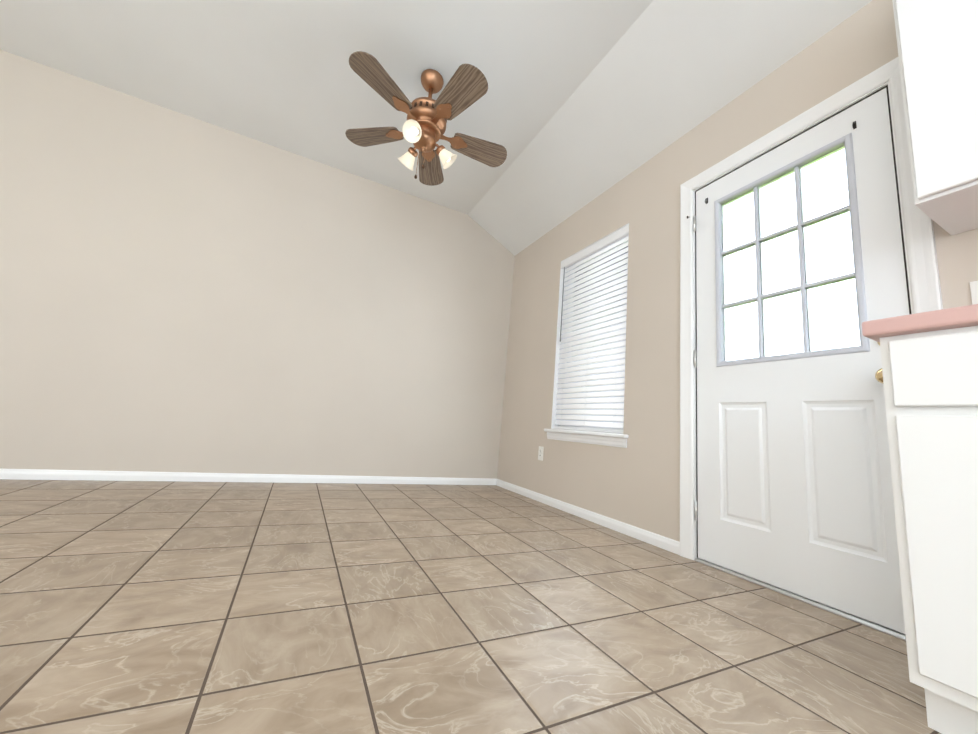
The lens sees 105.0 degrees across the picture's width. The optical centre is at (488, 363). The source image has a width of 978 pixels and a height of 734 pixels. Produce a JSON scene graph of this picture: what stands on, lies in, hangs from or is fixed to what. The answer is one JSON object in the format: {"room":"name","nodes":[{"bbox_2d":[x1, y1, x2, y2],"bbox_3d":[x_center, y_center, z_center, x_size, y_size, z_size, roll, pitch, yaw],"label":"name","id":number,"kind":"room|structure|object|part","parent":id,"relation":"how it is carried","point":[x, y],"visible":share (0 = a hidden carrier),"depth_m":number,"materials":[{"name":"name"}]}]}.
{"room":"kitchen","nodes":[
{"label":"kitchen","id":0,"kind":"room"},
{"bbox_2d":[0,50,514,478],"bbox_3d":[-2.502,-0.636,2.772,6.300,2.870,0.150,10,-11,-26],"label":"wall","id":1,"kind":"structure","parent":0,"point":[179,292],"depth_m":2.89,"materials":[{"name":"beige paint"}]},
{"bbox_2d":[0,469,495,484],"bbox_3d":[-2.586,0.734,2.468,6.000,0.062,0.013,10,-11,-26],"label":"baseboard","id":2,"kind":"structure","parent":1,"relation":"attached to","point":[11,474],"depth_m":2.75,"materials":[{"name":"white paint"}]},
{"bbox_2d":[0,0,871,255],"bbox_3d":[-1.011,-2.182,0.249,6.000,0.406,6.000,10,-11,-26],"label":"ceiling","id":3,"kind":"structure","parent":0,"point":[578,105],"depth_m":2.34,"materials":[{"name":"paint"}]},
{"bbox_2d":[345,51,506,185],"bbox_3d":[-0.365,-1.491,2.374,1.043,0.711,1.065,10,-11,-26],"label":"fan","id":4,"kind":"object","parent":3,"relation":"hanging from","point":[428,117],"visible":1,"depth_m":2.29,"materials":[{"name":"brown wood"}]},
{"bbox_3d":[-0.754,-1.492,2.457,0.377,0.006,0.185,3,-1,14],"label":"blade","id":5,"kind":"part","parent":4,"relation":"part of","materials":[{"name":"brown wood"}]},
{"bbox_3d":[-0.591,-1.544,2.062,0.185,0.006,0.377,10,-5,33],"label":"blade","id":6,"kind":"part","parent":4,"relation":"part of","materials":[{"name":"brown wood"}]},
{"bbox_3d":[-0.427,-1.419,2.728,0.185,0.006,0.377,-3,-9,-5],"label":"blade","id":7,"kind":"part","parent":4,"relation":"part of","materials":[{"name":"brown wood"}]},
{"bbox_3d":[-0.163,-1.502,2.088,0.185,0.006,0.377,24,-19,-36],"label":"blade","id":8,"kind":"part","parent":4,"relation":"part of","materials":[{"name":"brown wood"}]},
{"bbox_3d":[-0.062,-1.425,2.499,0.377,0.006,0.185,9,-19,-21],"label":"blade","id":9,"kind":"part","parent":4,"relation":"part of","materials":[{"name":"brown wood"}]},
{"bbox_2d":[0,479,940,733],"bbox_3d":[-1.245,0.487,-0.198,6.300,0.100,6.300,10,-11,-26],"label":"floor","id":10,"kind":"structure","parent":0,"point":[152,607],"depth_m":1.07,"materials":[{"name":"tile"}]},
{"bbox_2d":[866,324,977,733],"bbox_3d":[1.324,0.379,0.771,0.620,0.874,0.520,10,-11,-26],"label":"base cabinet","id":11,"kind":"object","parent":10,"relation":"on","point":[929,359],"depth_m":0.81,"materials":[{"name":"white wood"}]},
{"bbox_2d":[862,304,977,336],"bbox_3d":[1.584,-0.127,0.396,0.635,0.039,1.572,10,-11,-26],"label":"countertop","id":12,"kind":"structure","parent":11,"relation":"on","point":[968,314],"depth_m":0.86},
{"bbox_2d":[497,0,977,541],"bbox_3d":[1.595,-0.270,1.338,0.150,2.784,6.300,10,-11,-26],"label":"wall","id":13,"kind":"structure","parent":0,"point":[635,482],"depth_m":2.35,"materials":[{"name":"beige paint"}]},
{"bbox_2d":[538,446,543,460],"bbox_3d":[0.437,0.757,3.172,0.008,0.115,0.070,10,-11,-26],"label":"electrical outlet","id":14,"kind":"object","parent":13,"relation":"attached to","point":[540,453],"visible":1,"depth_m":3.17,"materials":[{"name":"white plastic"}]},
{"bbox_2d":[544,223,628,447],"bbox_3d":[0.796,-0.182,2.895,0.185,1.563,0.876,10,-11,-26],"label":"window","id":15,"kind":"structure","parent":13,"relation":"in","point":[608,439],"depth_m":2.92,"materials":[{"name":"white plastic"}]},
{"bbox_2d":[553,224,628,433],"bbox_3d":[0.783,-0.227,2.893,0.071,1.471,0.768,10,-11,-26],"label":"window blinds","id":16,"kind":"object","parent":15,"relation":"attached to","point":[590,390],"visible":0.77,"depth_m":2.85,"materials":[{"name":"white plastic"}]},
{"bbox_2d":[496,479,679,554],"bbox_3d":[0.541,1.072,2.845,0.013,0.062,2.027,10,-11,-26],"label":"baseboard","id":17,"kind":"structure","parent":13,"relation":"attached to","point":[662,542],"depth_m":2.45,"materials":[{"name":"white paint"}]},
{"bbox_2d":[680,56,942,640],"bbox_3d":[1.350,-0.094,1.707,0.208,2.117,0.970,10,-11,-26],"label":"door","id":18,"kind":"structure","parent":13,"relation":"in","point":[786,487],"depth_m":1.58,"materials":[{"name":"white paint"}]},
{"bbox_2d":[892,0,977,234],"bbox_3d":[1.577,-0.961,1.053,0.330,0.962,0.510,10,-11,-26],"label":"upper cabinet","id":19,"kind":"object","parent":13,"relation":"attached to","point":[937,40],"depth_m":1.11,"materials":[{"name":"white wood"}]},
{"bbox_2d":[969,281,977,304],"bbox_3d":[1.568,-0.214,1.176,0.018,0.115,0.070,10,-11,-26],"label":"light switch","id":20,"kind":"object","parent":13,"relation":"attached to","point":[974,290],"visible":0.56,"depth_m":1.21,"materials":[{"name":"white plastic"}]}
]}

